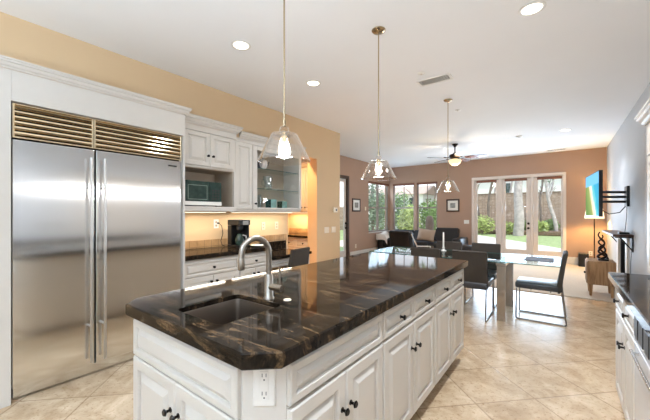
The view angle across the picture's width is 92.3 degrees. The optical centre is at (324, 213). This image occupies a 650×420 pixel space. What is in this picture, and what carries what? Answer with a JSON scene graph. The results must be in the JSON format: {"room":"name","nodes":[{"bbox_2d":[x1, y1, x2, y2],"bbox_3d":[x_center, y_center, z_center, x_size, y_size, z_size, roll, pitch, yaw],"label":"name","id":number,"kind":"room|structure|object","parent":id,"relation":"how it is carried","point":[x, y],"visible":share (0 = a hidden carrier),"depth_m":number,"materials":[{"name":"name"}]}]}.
{"room":"kitchen","nodes":[
{"label":"kitchen","id":0,"kind":"room"},
{"bbox_2d":[0,12,339,270],"bbox_3d":[-2.815,-0.157,3.606,1.510,3.000,8.320,0,0,37],"label":"wall","id":1,"kind":"structure","parent":0,"point":[20,39],"depth_m":4.12,"materials":[{"name":"beige paint"}]},
{"bbox_2d":[185,113,242,210],"bbox_3d":[-1.461,-0.552,3.738,0.477,1.051,0.812,0,0,37],"label":"upper cabinet","id":2,"kind":"object","parent":1,"relation":"attached to","point":[209,149],"visible":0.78,"depth_m":3.69,"materials":[{"name":"white paint"}]},
{"bbox_2d":[185,180,221,206],"bbox_3d":[-1.537,-0.225,3.651,0.367,0.288,0.509,0,0,37],"label":"microwave","id":3,"kind":"object","parent":2,"relation":"in","point":[197,193],"visible":0.71,"depth_m":3.55,"materials":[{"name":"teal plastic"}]},
{"bbox_2d":[185,211,226,212],"bbox_3d":[-1.461,-0.018,3.724,0.030,0.015,0.650,0,0,37],"label":"light","id":4,"kind":"object","parent":2,"relation":"attached to","point":[185,211],"visible":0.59,"depth_m":3.74,"materials":[{"name":"white plastic"}]},
{"bbox_2d":[185,234,286,249],"bbox_3d":[-1.267,0.391,4.378,0.010,0.101,2.065,0,0,37],"label":"tile backsplash","id":5,"kind":"structure","parent":1,"relation":"attached to","point":[197,244],"depth_m":4.13,"materials":[{"name":"tile"}]},
{"bbox_2d":[227,131,305,211],"bbox_3d":[-0.867,-0.536,4.554,0.432,1.018,1.318,0,0,37],"label":"upper cabinet","id":6,"kind":"object","parent":1,"relation":"attached to","point":[285,185],"visible":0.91,"depth_m":4.60,"materials":[{"name":"white paint"}]},
{"bbox_2d":[257,157,268,169],"bbox_3d":[-0.900,-0.720,4.460,0.189,0.184,0.222,0,0,-3],"label":"teapot","id":7,"kind":"object","parent":6,"relation":"on","point":[259,165],"visible":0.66,"depth_m":4.39,"materials":[{"name":"white ceramic"}]},
{"bbox_2d":[265,199,276,207],"bbox_3d":[-0.801,-0.135,4.634,0.124,0.145,0.123,0,0,37],"label":"glass canister","id":8,"kind":"object","parent":6,"relation":"in","point":[269,203],"visible":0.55,"depth_m":4.59,"materials":[{"name":"glass"}]},
{"bbox_2d":[257,168,296,175],"bbox_3d":[-0.832,-0.623,4.658,0.334,0.008,0.936,0,0,37],"label":"shelf","id":9,"kind":"object","parent":6,"relation":"attached to","point":[267,172],"depth_m":4.81,"materials":[{"name":"clear glass"}]},
{"bbox_2d":[257,188,297,192],"bbox_3d":[-0.832,-0.343,4.658,0.334,0.008,0.936,0,0,37],"label":"shelf","id":10,"kind":"object","parent":6,"relation":"attached to","point":[259,190],"depth_m":4.81,"materials":[{"name":"clear glass"}]},
{"bbox_2d":[277,201,286,207],"bbox_3d":[-0.662,-0.125,4.817,0.114,0.125,0.113,0,0,37],"label":"glass canister","id":11,"kind":"object","parent":6,"relation":"in","point":[280,204],"visible":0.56,"depth_m":4.78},
{"bbox_2d":[252,240,285,249],"bbox_3d":[-0.902,0.513,4.851,0.015,0.136,0.830,0,0,37],"label":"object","id":12,"kind":"object","parent":1,"relation":"attached to","point":[275,245],"visible":0.42,"depth_m":5.02,"materials":[{"name":"black stone"}]},
{"bbox_2d":[0,287,625,419],"bbox_3d":[-0.666,1.418,2.507,6.500,0.150,9.580,0,0,37],"label":"floor","id":13,"kind":"structure","parent":0,"point":[515,368],"depth_m":2.56,"materials":[{"name":"tile"}]},
{"bbox_2d":[0,55,191,408],"bbox_3d":[-2.104,0.133,2.762,0.640,2.419,1.601,0,0,37],"label":"refrigerator surround","id":14,"kind":"object","parent":13,"relation":"on","point":[16,86],"visible":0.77,"depth_m":2.33,"materials":[{"name":"white paint"}]},
{"bbox_2d":[11,103,181,398],"bbox_3d":[-2.040,0.272,2.854,0.623,2.122,1.240,0,0,37],"label":"refrigerator","id":15,"kind":"object","parent":13,"relation":"on","point":[96,204],"visible":0.96,"depth_m":2.53,"materials":[{"name":"silver metal"}]},
{"bbox_2d":[185,255,238,287],"bbox_3d":[-1.456,0.919,3.669,0.568,0.848,0.708,0,0,37],"label":"base cabinet","id":16,"kind":"object","parent":13,"relation":"on","point":[216,269],"visible":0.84,"depth_m":3.49,"materials":[{"name":"white paint"}]},
{"bbox_2d":[185,246,271,260],"bbox_3d":[-1.304,0.468,3.869,0.567,0.050,1.210,0,0,37],"label":"countertop","id":17,"kind":"structure","parent":16,"relation":"on","point":[201,253],"depth_m":3.65,"materials":[{"name":"black stone"}]},
{"bbox_2d":[217,219,249,247],"bbox_3d":[-1.209,0.262,4.144,0.372,0.361,0.267,0,0,37],"label":"coffee maker","id":18,"kind":"object","parent":17,"relation":"on","point":[238,229],"visible":0.89,"depth_m":4.11,"materials":[{"name":"black plastic"}]},
{"bbox_2d":[239,251,265,277],"bbox_3d":[-1.090,0.919,4.150,0.568,0.848,0.493,0,0,37],"label":"base cabinet","id":19,"kind":"object","parent":13,"relation":"on","point":[255,263],"visible":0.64,"depth_m":3.98,"materials":[{"name":"white paint"}]},
{"bbox_2d":[133,314,382,419],"bbox_3d":[-0.327,0.914,1.533,1.004,0.857,0.816,0,0,37],"label":"base cabinet","id":20,"kind":"object","parent":13,"relation":"on","point":[342,379],"visible":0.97,"depth_m":1.25,"materials":[{"name":"white paint"}]},
{"bbox_2d":[253,369,275,406],"bbox_3d":[-0.202,0.572,1.039,0.074,0.142,0.009,0,0,-1],"label":"power outlet","id":21,"kind":"object","parent":20,"relation":"attached to","point":[264,381],"visible":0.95,"depth_m":1.04,"materials":[{"name":"white plastic"}]},
{"bbox_2d":[125,252,467,370],"bbox_3d":[0.150,0.456,2.188,1.035,0.055,2.458,0,0,37],"label":"countertop","id":22,"kind":"structure","parent":20,"relation":"on","point":[331,298],"depth_m":1.48,"materials":[{"name":"black stone"}]},
{"bbox_2d":[184,299,273,324],"bbox_3d":[-0.432,0.558,1.425,0.332,0.217,0.335,0,0,37],"label":"prep sink","id":23,"kind":"object","parent":22,"relation":"in","point":[229,311],"visible":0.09,"depth_m":1.57,"materials":[{"name":"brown metal"}]},
{"bbox_2d":[238,235,283,299],"bbox_3d":[-0.307,0.267,1.498,0.116,0.322,0.197,0,0,42],"label":"kitchen faucet","id":24,"kind":"object","parent":22,"relation":"on","point":[270,287],"visible":1,"depth_m":1.54,"materials":[{"name":"silver metal"}]},
{"bbox_2d":[271,249,311,268],"bbox_3d":[-0.683,0.963,4.684,0.567,0.760,0.830,0,0,37],"label":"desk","id":25,"kind":"object","parent":13,"relation":"on","point":[277,255],"visible":0.09,"depth_m":4.44,"materials":[{"name":"black stone"}]},
{"bbox_2d":[288,237,307,248],"bbox_3d":[-0.559,0.914,6.605,1.090,0.858,0.566,0,0,37],"label":"base cabinet","id":26,"kind":"object","parent":13,"relation":"on","point":[293,242],"visible":0.23,"depth_m":6.30,"materials":[{"name":"white paint"}]},
{"bbox_2d":[288,233,307,237],"bbox_3d":[-0.559,0.461,6.605,1.090,0.045,0.565,0,0,37],"label":"countertop","id":27,"kind":"structure","parent":26,"relation":"on","point":[297,235],"depth_m":6.34,"materials":[{"name":"black stone"}]},
{"bbox_2d":[288,247,309,267],"bbox_3d":[-0.543,0.907,4.364,0.540,0.872,0.410,0,0,30],"label":"dining chair","id":28,"kind":"object","parent":13,"relation":"on","point":[300,256],"visible":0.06,"depth_m":4.20,"materials":[{"name":"leather"}]},
{"bbox_2d":[380,285,434,419],"bbox_3d":[0.170,0.914,2.175,0.992,0.857,0.804,0,0,37],"label":"base cabinet","id":29,"kind":"object","parent":13,"relation":"on","point":[408,343],"visible":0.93,"depth_m":1.85,"materials":[{"name":"white paint"}]},
{"bbox_2d":[411,247,440,257],"bbox_3d":[1.535,0.907,4.502,0.410,0.872,0.540,0,0,37],"label":"dining chair","id":30,"kind":"object","parent":13,"relation":"on","point":[415,251],"visible":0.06,"depth_m":4.29,"materials":[{"name":"leather"}]},
{"bbox_2d":[433,269,463,384],"bbox_3d":[0.659,0.914,2.815,0.992,0.857,0.804,0,0,37],"label":"base cabinet","id":31,"kind":"object","parent":13,"relation":"on","point":[449,292],"visible":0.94,"depth_m":2.48,"materials":[{"name":"white paint"}]},
{"bbox_2d":[436,241,461,256],"bbox_3d":[1.950,0.907,5.078,0.410,0.872,0.540,0,0,37],"label":"dining chair","id":32,"kind":"object","parent":13,"relation":"on","point":[449,245],"visible":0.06,"depth_m":5.24,"materials":[{"name":"leather"}]},
{"bbox_2d":[369,246,560,321],"bbox_3d":[1.954,0.968,4.590,2.420,0.750,0.970,0,0,37],"label":"dining table","id":33,"kind":"object","parent":13,"relation":"on","point":[504,265],"visible":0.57,"depth_m":3.91,"materials":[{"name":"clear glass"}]},
{"bbox_2d":[524,256,553,262],"bbox_3d":[2.765,0.591,4.029,0.310,0.004,0.440,0,0,37],"label":"placemat","id":34,"kind":"object","parent":33,"relation":"on","point":[527,258],"visible":1,"depth_m":3.99,"materials":[{"name":"fabric"}]},
{"bbox_2d":[452,250,493,321],"bbox_3d":[1.980,0.907,4.162,0.410,0.872,0.540,0,0,37],"label":"dining chair","id":35,"kind":"object","parent":13,"relation":"on","point":[476,272],"visible":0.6,"depth_m":3.94,"materials":[{"name":"leather"}]},
{"bbox_2d":[464,243,500,307],"bbox_3d":[2.395,0.907,4.739,0.410,0.872,0.540,0,0,37],"label":"dining chair","id":36,"kind":"object","parent":13,"relation":"on","point":[494,249],"visible":0.34,"depth_m":4.83,"materials":[{"name":"leather"}]},
{"bbox_2d":[515,250,567,326],"bbox_3d":[2.773,0.907,3.998,0.540,0.872,0.410,0,0,37],"label":"dining chair","id":37,"kind":"object","parent":13,"relation":"on","point":[521,282],"visible":1,"depth_m":3.87,"materials":[{"name":"leather"}]},
{"bbox_2d":[613,290,634,419],"bbox_3d":[2.058,0.912,1.764,0.604,0.862,0.829,0,0,37],"label":"base cabinet","id":38,"kind":"object","parent":13,"relation":"on","point":[625,340],"visible":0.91,"depth_m":1.86,"materials":[{"name":"white paint"}]},
{"bbox_2d":[629,315,649,419],"bbox_3d":[1.619,0.913,1.199,0.600,0.860,0.591,0,0,37],"label":"dishwasher","id":39,"kind":"object","parent":13,"relation":"on","point":[641,353],"visible":0.95,"depth_m":1.43,"materials":[{"name":"metal"}]},
{"bbox_3d":[0.888,0.912,0.231,0.603,0.862,1.825,0,0,37],"label":"base cabinet","id":40,"kind":"object","parent":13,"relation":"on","visible":0},
{"bbox_2d":[608,272,649,336],"bbox_3d":[1.329,0.453,0.808,0.604,0.050,3.297,0,0,37],"label":"countertop","id":41,"kind":"structure","parent":40,"relation":"on","point":[634,289],"depth_m":1.71,"materials":[{"name":"black stone"}]},
{"bbox_2d":[634,97,649,273],"bbox_3d":[1.943,-0.131,1.495,0.460,1.116,1.534,0,0,37],"label":"upper cabinet","id":42,"kind":"object","parent":41,"relation":"on","point":[643,116],"visible":1,"depth_m":2.12,"materials":[{"name":"white paint"}]},
{"bbox_2d":[0,0,649,167],"bbox_3d":[0.675,-1.757,4.265,6.500,0.200,14.000,0,0,37],"label":"ceiling","id":43,"kind":"structure","parent":0,"point":[581,66],"depth_m":3.38,"materials":[{"name":"white paint"}]},
{"bbox_2d":[231,40,250,50],"bbox_3d":[-0.827,-1.653,3.071,0.194,0.009,0.194,0,0,37],"label":"recessed light","id":44,"kind":"object","parent":43,"relation":"in","point":[242,45],"visible":1,"depth_m":3.07,"materials":[{"name":"glass"}]},
{"bbox_2d":[257,0,310,165],"bbox_3d":[-0.245,-0.985,1.872,0.318,1.345,0.318,0,0,37],"label":"pendant light","id":45,"kind":"object","parent":43,"relation":"hanging from","point":[284,149],"visible":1,"depth_m":1.86,"materials":[{"name":"clear glass"}]},
{"bbox_2d":[306,80,320,85],"bbox_3d":[-0.148,-1.653,3.961,0.194,0.009,0.194,0,0,37],"label":"recessed light","id":46,"kind":"object","parent":43,"relation":"in","point":[309,82],"visible":1,"depth_m":3.96,"materials":[{"name":"white plastic"}]},
{"bbox_2d":[361,26,396,180],"bbox_3d":[0.484,-0.985,2.819,0.318,1.345,0.318,0,0,37],"label":"pendant light","id":47,"kind":"object","parent":43,"relation":"hanging from","point":[378,30],"visible":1,"depth_m":2.81,"materials":[{"name":"clear glass"}]},
{"bbox_2d":[416,72,453,86],"bbox_3d":[1.361,-1.651,3.861,0.400,0.012,0.190,0,0,37],"label":"ceiling vent","id":48,"kind":"object","parent":43,"relation":"in","point":[447,76],"visible":1,"depth_m":3.85,"materials":[{"name":"white plastic"}]},
{"bbox_2d":[437,98,459,191],"bbox_3d":[1.795,-0.985,4.554,0.318,1.345,0.318,0,0,37],"label":"pendant light","id":49,"kind":"object","parent":43,"relation":"hanging from","point":[448,99],"visible":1,"depth_m":4.54,"materials":[{"name":"clear glass"}]},
{"bbox_2d":[427,143,485,165],"bbox_3d":[3.141,-1.401,7.432,1.256,0.512,1.278,0,0,37],"label":"ceiling fan","id":50,"kind":"object","parent":43,"relation":"hanging from","point":[456,160],"visible":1,"depth_m":7.36,"materials":[{"name":"brown wood"}]},
{"bbox_2d":[518,0,546,16],"bbox_3d":[1.673,-1.653,2.522,0.194,0.009,0.194,0,0,37],"label":"recessed light","id":51,"kind":"object","parent":43,"relation":"in","point":[534,7],"visible":1,"depth_m":2.51,"materials":[{"name":"white plastic"}]},
{"bbox_2d":[340,155,388,255],"bbox_3d":[0.769,-0.157,9.425,0.150,3.000,5.280,0,0,37],"label":"wall","id":52,"kind":"structure","parent":0,"point":[359,235],"depth_m":9.80,"materials":[{"name":"paint"}]},
{"bbox_2d":[340,175,348,257],"bbox_3d":[0.405,0.123,8.866,0.150,2.440,0.890,0,0,37],"label":"door","id":53,"kind":"structure","parent":52,"relation":"in","point":[345,179],"depth_m":9.13,"materials":[{"name":"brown wood"}]},
{"bbox_2d":[352,198,360,211],"bbox_3d":[0.961,-0.257,9.530,0.026,0.400,0.460,0,0,37],"label":"framed print","id":54,"kind":"object","parent":52,"relation":"attached to","point":[356,203],"visible":1,"depth_m":9.53,"materials":[{"name":"paper"}]},
{"bbox_2d":[350,247,378,255],"bbox_3d":[1.543,1.243,10.298,0.021,0.200,2.607,0,0,37],"label":"baseboard","id":55,"kind":"structure","parent":52,"relation":"attached to","point":[375,248],"depth_m":9.90,"materials":[{"name":"white paint"}]},
{"bbox_2d":[368,181,389,232],"bbox_3d":[1.835,-0.207,10.756,0.130,1.700,1.510,0,0,37],"label":"window","id":56,"kind":"structure","parent":52,"relation":"in","point":[377,207],"depth_m":10.76,"materials":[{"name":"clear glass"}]},
{"bbox_2d":[369,181,388,185],"bbox_3d":[1.863,-1.022,10.735,0.040,0.070,1.470,0,0,37],"label":"shade","id":57,"kind":"object","parent":56,"relation":"attached to","point":[377,184],"depth_m":10.71,"materials":[{"name":"fabric"}]},
{"bbox_2d":[378,252,615,302],"bbox_3d":[3.534,1.412,8.013,6.500,0.162,4.270,0,0,37],"label":"floor","id":58,"kind":"structure","parent":0,"point":[574,282],"depth_m":6.39,"materials":[{"name":"carpet"}]},
{"bbox_2d":[388,230,430,254],"bbox_3d":[2.014,0.863,7.468,0.808,0.920,0.697,0,0,-39],"label":"lounge chair","id":59,"kind":"object","parent":58,"relation":"on","point":[405,239],"visible":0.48,"depth_m":7.20,"materials":[{"name":"black leather"}]},
{"bbox_2d":[378,228,467,251],"bbox_3d":[3.096,0.893,10.077,2.660,0.875,0.940,0,0,37],"label":"sofa","id":60,"kind":"object","parent":58,"relation":"on","point":[450,234],"visible":0.41,"depth_m":9.84,"materials":[{"name":"black leather"}]},
{"bbox_2d":[376,231,388,242],"bbox_3d":[2.027,0.807,10.555,0.400,0.426,0.510,0,0,37],"label":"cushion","id":61,"kind":"object","parent":60,"relation":"on","point":[384,235],"visible":0.77,"depth_m":10.36,"materials":[{"name":"fabric"}]},
{"bbox_2d":[395,229,413,234],"bbox_3d":[2.709,0.729,10.767,0.715,0.348,0.261,0,0,37],"label":"cushion","id":62,"kind":"object","parent":60,"relation":"on","point":[395,229],"depth_m":10.75,"materials":[{"name":"black leather"}]},
{"bbox_2d":[414,240,429,247],"bbox_3d":[3.023,0.971,9.982,0.717,0.175,0.680,0,0,37],"label":"seat cushion","id":63,"kind":"object","parent":60,"relation":"on","point":[419,242],"depth_m":9.64,"materials":[{"name":"black leather"}]},
{"bbox_2d":[413,230,434,240],"bbox_3d":[3.286,0.729,10.326,0.715,0.348,0.261,0,0,37],"label":"cushion","id":64,"kind":"object","parent":60,"relation":"on","point":[415,233],"depth_m":10.43,"materials":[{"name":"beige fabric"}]},
{"bbox_2d":[416,228,435,241],"bbox_3d":[3.156,0.671,9.743,0.575,0.420,0.191,0,0,37],"label":"throw pillow","id":65,"kind":"object","parent":60,"relation":"on","point":[423,234],"visible":1,"depth_m":9.68,"materials":[{"name":"beige fabric"}]},
{"bbox_2d":[428,241,436,247],"bbox_3d":[3.601,0.971,9.541,0.717,0.175,0.680,0,0,37],"label":"seat cushion","id":66,"kind":"object","parent":60,"relation":"on","point":[433,244],"depth_m":9.41,"materials":[{"name":"black leather"}]},
{"bbox_2d":[435,228,459,240],"bbox_3d":[3.864,0.679,9.885,0.715,0.448,0.265,0,0,37],"label":"cushion","id":67,"kind":"object","parent":60,"relation":"on","point":[449,233],"depth_m":9.82,"materials":[{"name":"black leather"}]},
{"bbox_2d":[578,252,588,266],"bbox_3d":[6.540,1.167,7.898,0.200,0.328,0.307,0,0,37],"label":"subwoofer","id":68,"kind":"object","parent":58,"relation":"on","point":[581,256],"visible":0.76,"depth_m":7.80,"materials":[{"name":"black plastic"}]},
{"bbox_2d":[579,254,587,265],"bbox_3d":[6.449,1.165,7.779,0.170,0.295,0.006,0,0,37],"label":"grille","id":69,"kind":"object","parent":68,"relation":"attached to","point":[582,257],"depth_m":7.79,"materials":[{"name":"metal"}]},
{"bbox_2d":[585,212,604,257],"bbox_3d":[6.481,0.587,7.507,0.370,1.488,0.370,0,0,37],"label":"floor lamp","id":70,"kind":"object","parent":58,"relation":"on","point":[585,212],"visible":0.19,"depth_m":7.50,"materials":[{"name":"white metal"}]},
{"bbox_2d":[584,258,615,297],"bbox_3d":[4.515,1.049,5.146,0.382,0.562,0.460,0,0,37],"label":"side table","id":71,"kind":"object","parent":58,"relation":"on","point":[596,272],"visible":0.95,"depth_m":4.98,"materials":[{"name":"brown wood"}]},
{"bbox_2d":[596,232,608,260],"bbox_3d":[4.546,0.531,5.109,0.156,0.472,0.162,0,0,37],"label":"sculpture","id":72,"kind":"object","parent":71,"relation":"on","point":[605,258],"visible":1,"depth_m":5.09,"materials":[{"name":"black metal"}]},
{"bbox_2d":[617,238,628,272],"bbox_3d":[5.494,0.878,5.538,0.362,0.930,1.190,0,0,37],"label":"fireplace","id":73,"kind":"object","parent":58,"relation":"on","point":[624,249],"visible":0.25,"depth_m":5.91,"materials":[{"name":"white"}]},
{"bbox_2d":[389,147,606,257],"bbox_3d":[4.789,-0.157,9.584,6.050,3.000,0.150,0,0,37],"label":"wall","id":74,"kind":"structure","parent":0,"point":[577,165],"depth_m":8.88,"materials":[{"name":"paint"}]},
{"bbox_2d":[393,183,413,229],"bbox_3d":[2.793,-0.207,11.057,0.830,1.700,0.130,0,0,37],"label":"window","id":75,"kind":"structure","parent":74,"relation":"in","point":[404,184],"depth_m":11.10,"materials":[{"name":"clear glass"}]},
{"bbox_2d":[393,183,413,185],"bbox_3d":[2.772,-1.022,11.029,0.790,0.070,0.040,0,0,37],"label":"shade","id":76,"kind":"object","parent":75,"relation":"attached to","point":[404,184],"depth_m":11.00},
{"bbox_2d":[417,182,436,229],"bbox_3d":[3.457,-0.207,10.550,0.740,1.700,0.130,0,0,37],"label":"window","id":77,"kind":"structure","parent":74,"relation":"in","point":[421,183],"depth_m":10.60,"materials":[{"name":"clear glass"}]},
{"bbox_2d":[417,182,436,184],"bbox_3d":[3.436,-1.022,10.522,0.700,0.070,0.040,0,0,37],"label":"shade","id":78,"kind":"object","parent":77,"relation":"attached to","point":[421,183],"depth_m":10.51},
{"bbox_2d":[446,199,458,211],"bbox_3d":[4.095,-0.257,10.002,0.400,0.400,0.026,0,0,37],"label":"framed print","id":79,"kind":"object","parent":74,"relation":"attached to","point":[452,205],"visible":1,"depth_m":10.00,"materials":[{"name":"brown wood"}]},
{"bbox_2d":[476,180,496,182],"bbox_3d":[4.869,-0.967,9.416,0.540,0.070,0.039,0,0,37],"label":"roller shade","id":80,"kind":"object","parent":74,"relation":"attached to","point":[480,181],"depth_m":9.41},
{"bbox_2d":[475,179,498,243],"bbox_3d":[4.884,0.143,9.434,0.643,2.310,0.085,0,0,37],"label":"door","id":81,"kind":"structure","parent":74,"relation":"in","point":[496,180],"depth_m":9.38,"materials":[{"name":"beige paint"}]},
{"bbox_2d":[502,178,529,258],"bbox_3d":[5.479,0.143,8.955,0.690,2.310,0.125,0,0,37],"label":"door","id":82,"kind":"structure","parent":74,"relation":"in","point":[523,253],"depth_m":8.95,"materials":[{"name":"beige paint"}]},
{"bbox_2d":[505,178,526,181],"bbox_3d":[5.473,-0.967,8.955,0.550,0.070,0.039,0,0,37],"label":"roller shade","id":83,"kind":"object","parent":74,"relation":"attached to","point":[514,179],"depth_m":8.92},
{"bbox_2d":[472,172,565,262],"bbox_3d":[5.500,0.120,9.005,2.313,2.445,0.150,0,0,37],"label":"trim","id":84,"kind":"structure","parent":74,"relation":"attached to","point":[531,176],"depth_m":8.73,"materials":[{"name":"beige paint"}]},
{"bbox_2d":[534,176,562,261],"bbox_3d":[6.085,0.143,8.517,0.645,2.310,0.085,0,0,37],"label":"door","id":85,"kind":"structure","parent":74,"relation":"in","point":[553,254],"depth_m":8.58,"materials":[{"name":"beige paint"}]},
{"bbox_2d":[537,176,561,179],"bbox_3d":[6.097,-0.967,8.479,0.550,0.070,0.039,0,0,37],"label":"roller shade","id":86,"kind":"object","parent":74,"relation":"attached to","point":[548,177],"depth_m":8.46,"materials":[{"name":"fabric"}]},
{"bbox_2d":[566,257,577,264],"bbox_3d":[6.695,1.243,8.022,0.785,0.200,0.021,0,0,37],"label":"baseboard","id":87,"kind":"structure","parent":74,"relation":"attached to","point":[570,260],"depth_m":8.17,"materials":[{"name":"white paint"}]},
{"bbox_2d":[607,83,649,274],"bbox_3d":[3.011,-0.157,2.389,0.150,3.000,13.450,0,0,37],"label":"wall","id":88,"kind":"structure","parent":0,"point":[627,156],"depth_m":4.98,"materials":[{"name":"grey paint"}]},
{"bbox_2d":[603,186,629,206],"bbox_3d":[4.782,-0.287,5.221,0.758,0.340,0.248,0,0,-7],"label":"mount","id":89,"kind":"object","parent":88,"relation":"attached to","point":[626,191],"depth_m":5.19,"materials":[{"name":"black metal"}]},
{"bbox_2d":[586,170,602,216],"bbox_3d":[4.394,-0.299,5.106,0.047,0.695,1.110,0,0,32],"label":"television","id":90,"kind":"object","parent":89,"relation":"attached to","point":[594,182],"visible":1,"depth_m":4.89,"materials":[{"name":"glass"}]},
{"bbox_2d":[602,230,633,251],"bbox_3d":[5.189,0.467,5.569,0.241,0.272,1.730,0,0,37],"label":"mantel shelf","id":91,"kind":"object","parent":88,"relation":"attached to","point":[613,233],"visible":0.81,"depth_m":4.92,"materials":[{"name":"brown wood"}]},
{"bbox_3d":[-1.263,-0.157,5.805,1.250,3.000,2.700,0,0,37],"label":"wall","id":92,"kind":"structure","parent":0,"visible":0},
{"bbox_2d":[289,228,307,232],"bbox_3d":[-0.391,0.385,6.825,1.080,0.103,0.012,0,0,37],"label":"backsplash","id":93,"kind":"structure","parent":92,"relation":"attached to","point":[291,230],"depth_m":6.99,"materials":[{"name":"tile"}]},
{"bbox_2d":[300,162,307,211],"bbox_3d":[-0.508,-0.531,6.671,1.090,1.004,0.399,0,0,37],"label":"wall cabinet","id":94,"kind":"object","parent":92,"relation":"attached to","point":[304,170],"visible":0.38,"depth_m":6.42,"materials":[{"name":"white paint"}]},
{"label":"outside","id":95,"kind":"structure","parent":0,"visible":0},
{"bbox_2d":[340,229,560,247],"bbox_3d":[21.473,1.523,28.150,80.000,0.240,49.190,0,0,37],"label":"lawn","id":96,"kind":"structure","parent":95,"point":[551,241],"depth_m":17.51,"materials":[{"name":"plant"}]},
{"bbox_2d":[340,207,342,229],"bbox_3d":[-2.302,0.422,21.880,0.200,1.959,20.000,0,0,37],"label":"fence","id":97,"kind":"object","parent":96,"relation":"on","point":[341,208],"visible":0.02,"depth_m":26.57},
{"bbox_2d":[369,184,384,230],"bbox_3d":[2.948,-0.289,19.014,1.790,3.370,1.464,0,0,37],"label":"shrub","id":98,"kind":"object","parent":96,"relation":"on","point":[372,217],"visible":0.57,"depth_m":18.77,"materials":[{"name":"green plant"}]},
{"bbox_2d":[374,192,384,229],"bbox_3d":[4.335,-0.142,24.198,1.894,3.082,1.519,0,0,37],"label":"shrub","id":99,"kind":"object","parent":96,"relation":"on","point":[383,221],"visible":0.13,"depth_m":24.10,"materials":[{"name":"green plant"}]},
{"bbox_2d":[369,185,435,219],"bbox_3d":[10.377,-1.232,46.167,11.500,5.250,7.000,0,0,37],"label":"neighbor house","id":100,"kind":"structure","parent":96,"relation":"on","point":[422,189],"depth_m":42.17,"materials":[{"name":"white paint"}]},
{"bbox_2d":[395,191,412,228],"bbox_3d":[5.254,-0.093,21.781,1.975,2.988,1.643,0,0,37],"label":"shrub","id":101,"kind":"object","parent":96,"relation":"on","point":[399,203],"visible":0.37,"depth_m":21.66,"materials":[{"name":"green plant"}]},
{"bbox_2d":[340,235,560,251],"bbox_3d":[7.871,1.387,15.264,12.000,0.029,12.180,0,0,37],"label":"patio","id":102,"kind":"structure","parent":96,"relation":"on","point":[510,244],"depth_m":13.82,"materials":[{"name":"concrete"}]},
{"bbox_2d":[397,204,420,229],"bbox_3d":[5.119,0.421,19.023,1.578,2.060,1.252,0,0,37],"label":"shrub","id":103,"kind":"object","parent":102,"relation":"on","point":[406,216],"visible":0.74,"depth_m":18.81,"materials":[{"name":"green plant"}]},
{"bbox_2d":[419,199,435,229],"bbox_3d":[6.697,0.203,20.015,2.089,2.402,1.668,0,0,37],"label":"shrub","id":104,"kind":"object","parent":102,"relation":"on","point":[424,212],"visible":0.5,"depth_m":19.82,"materials":[{"name":"green plant"}]},
{"bbox_2d":[425,215,433,229],"bbox_3d":[3.895,0.723,11.619,0.400,1.299,0.400,0,0,37],"label":"urn","id":105,"kind":"object","parent":102,"relation":"on","point":[429,224],"visible":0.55,"depth_m":11.50,"materials":[{"name":"brown ceramic"}]},
{"bbox_2d":[478,215,495,233],"bbox_3d":[10.524,0.733,20.911,1.696,1.343,1.296,0,0,37],"label":"shrub","id":106,"kind":"object","parent":96,"relation":"on","point":[483,219],"visible":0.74,"depth_m":20.69,"materials":[{"name":"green plant"}]},
{"bbox_2d":[513,181,524,235],"bbox_3d":[12.294,-2.694,19.490,2.039,8.247,1.627,0,0,37],"label":"tree","id":107,"kind":"object","parent":96,"relation":"on","point":[518,229],"visible":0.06,"depth_m":19.38,"materials":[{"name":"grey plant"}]},
{"bbox_2d":[478,191,560,229],"bbox_3d":[19.458,-0.072,19.242,20.400,2.949,0.300,0,0,37],"label":"wall","id":108,"kind":"structure","parent":96,"relation":"on","point":[555,197],"depth_m":23.25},
{"bbox_2d":[478,179,560,193],"bbox_3d":[21.697,-2.432,36.274,16.500,7.650,7.000,0,0,37],"label":"neighbor house","id":109,"kind":"structure","parent":96,"relation":"on","point":[483,188],"depth_m":33.58,"materials":[{"name":"white paint"}]},
{"bbox_2d":[478,228,560,235],"bbox_3d":[15.435,1.262,20.235,12.000,0.279,2.900,0,0,37],"label":"planting bed","id":110,"kind":"object","parent":96,"relation":"on","point":[550,232],"depth_m":19.74,"materials":[{"name":"plant"}]},
{"bbox_2d":[486,182,495,228],"bbox_3d":[12.068,-2.270,21.796,1.979,7.375,1.457,0,0,37],"label":"tree","id":111,"kind":"object","parent":110,"relation":"on","point":[491,184],"visible":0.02,"depth_m":22.05,"materials":[{"name":"grey plant"}]},
{"bbox_2d":[506,221,513,233],"bbox_3d":[12.251,0.964,20.891,0.818,0.921,0.903,0,0,-17],"label":"shrub","id":112,"kind":"object","parent":110,"relation":"on","point":[509,227],"visible":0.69,"depth_m":20.74,"materials":[{"name":"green plant"}]},
{"bbox_2d":[539,180,543,223],"bbox_3d":[15.175,-2.059,21.681,1.191,6.944,1.074,0,0,37],"label":"tree","id":113,"kind":"object","parent":110,"relation":"on","point":[542,181],"visible":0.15,"depth_m":21.72,"materials":[{"name":"grey plant"}]},
{"bbox_2d":[538,220,549,231],"bbox_3d":[13.831,0.899,19.998,0.975,1.007,0.844,0,0,37],"label":"shrub","id":114,"kind":"object","parent":110,"relation":"on","point":[541,227],"visible":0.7,"depth_m":19.80,"materials":[{"name":"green plant"}]},
{"bbox_2d":[544,179,557,230],"bbox_3d":[14.367,-1.545,20.026,1.308,5.898,0.938,0,0,37],"label":"tree","id":115,"kind":"object","parent":110,"relation":"on","point":[548,194],"visible":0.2,"depth_m":19.93,"materials":[{"name":"grey plant"}]},
{"bbox_2d":[544,218,559,230],"bbox_3d":[15.058,0.841,20.787,1.117,1.126,0.904,0,0,37],"label":"shrub","id":116,"kind":"object","parent":110,"relation":"on","point":[550,222],"visible":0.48,"depth_m":20.67,"materials":[{"name":"green plant"}]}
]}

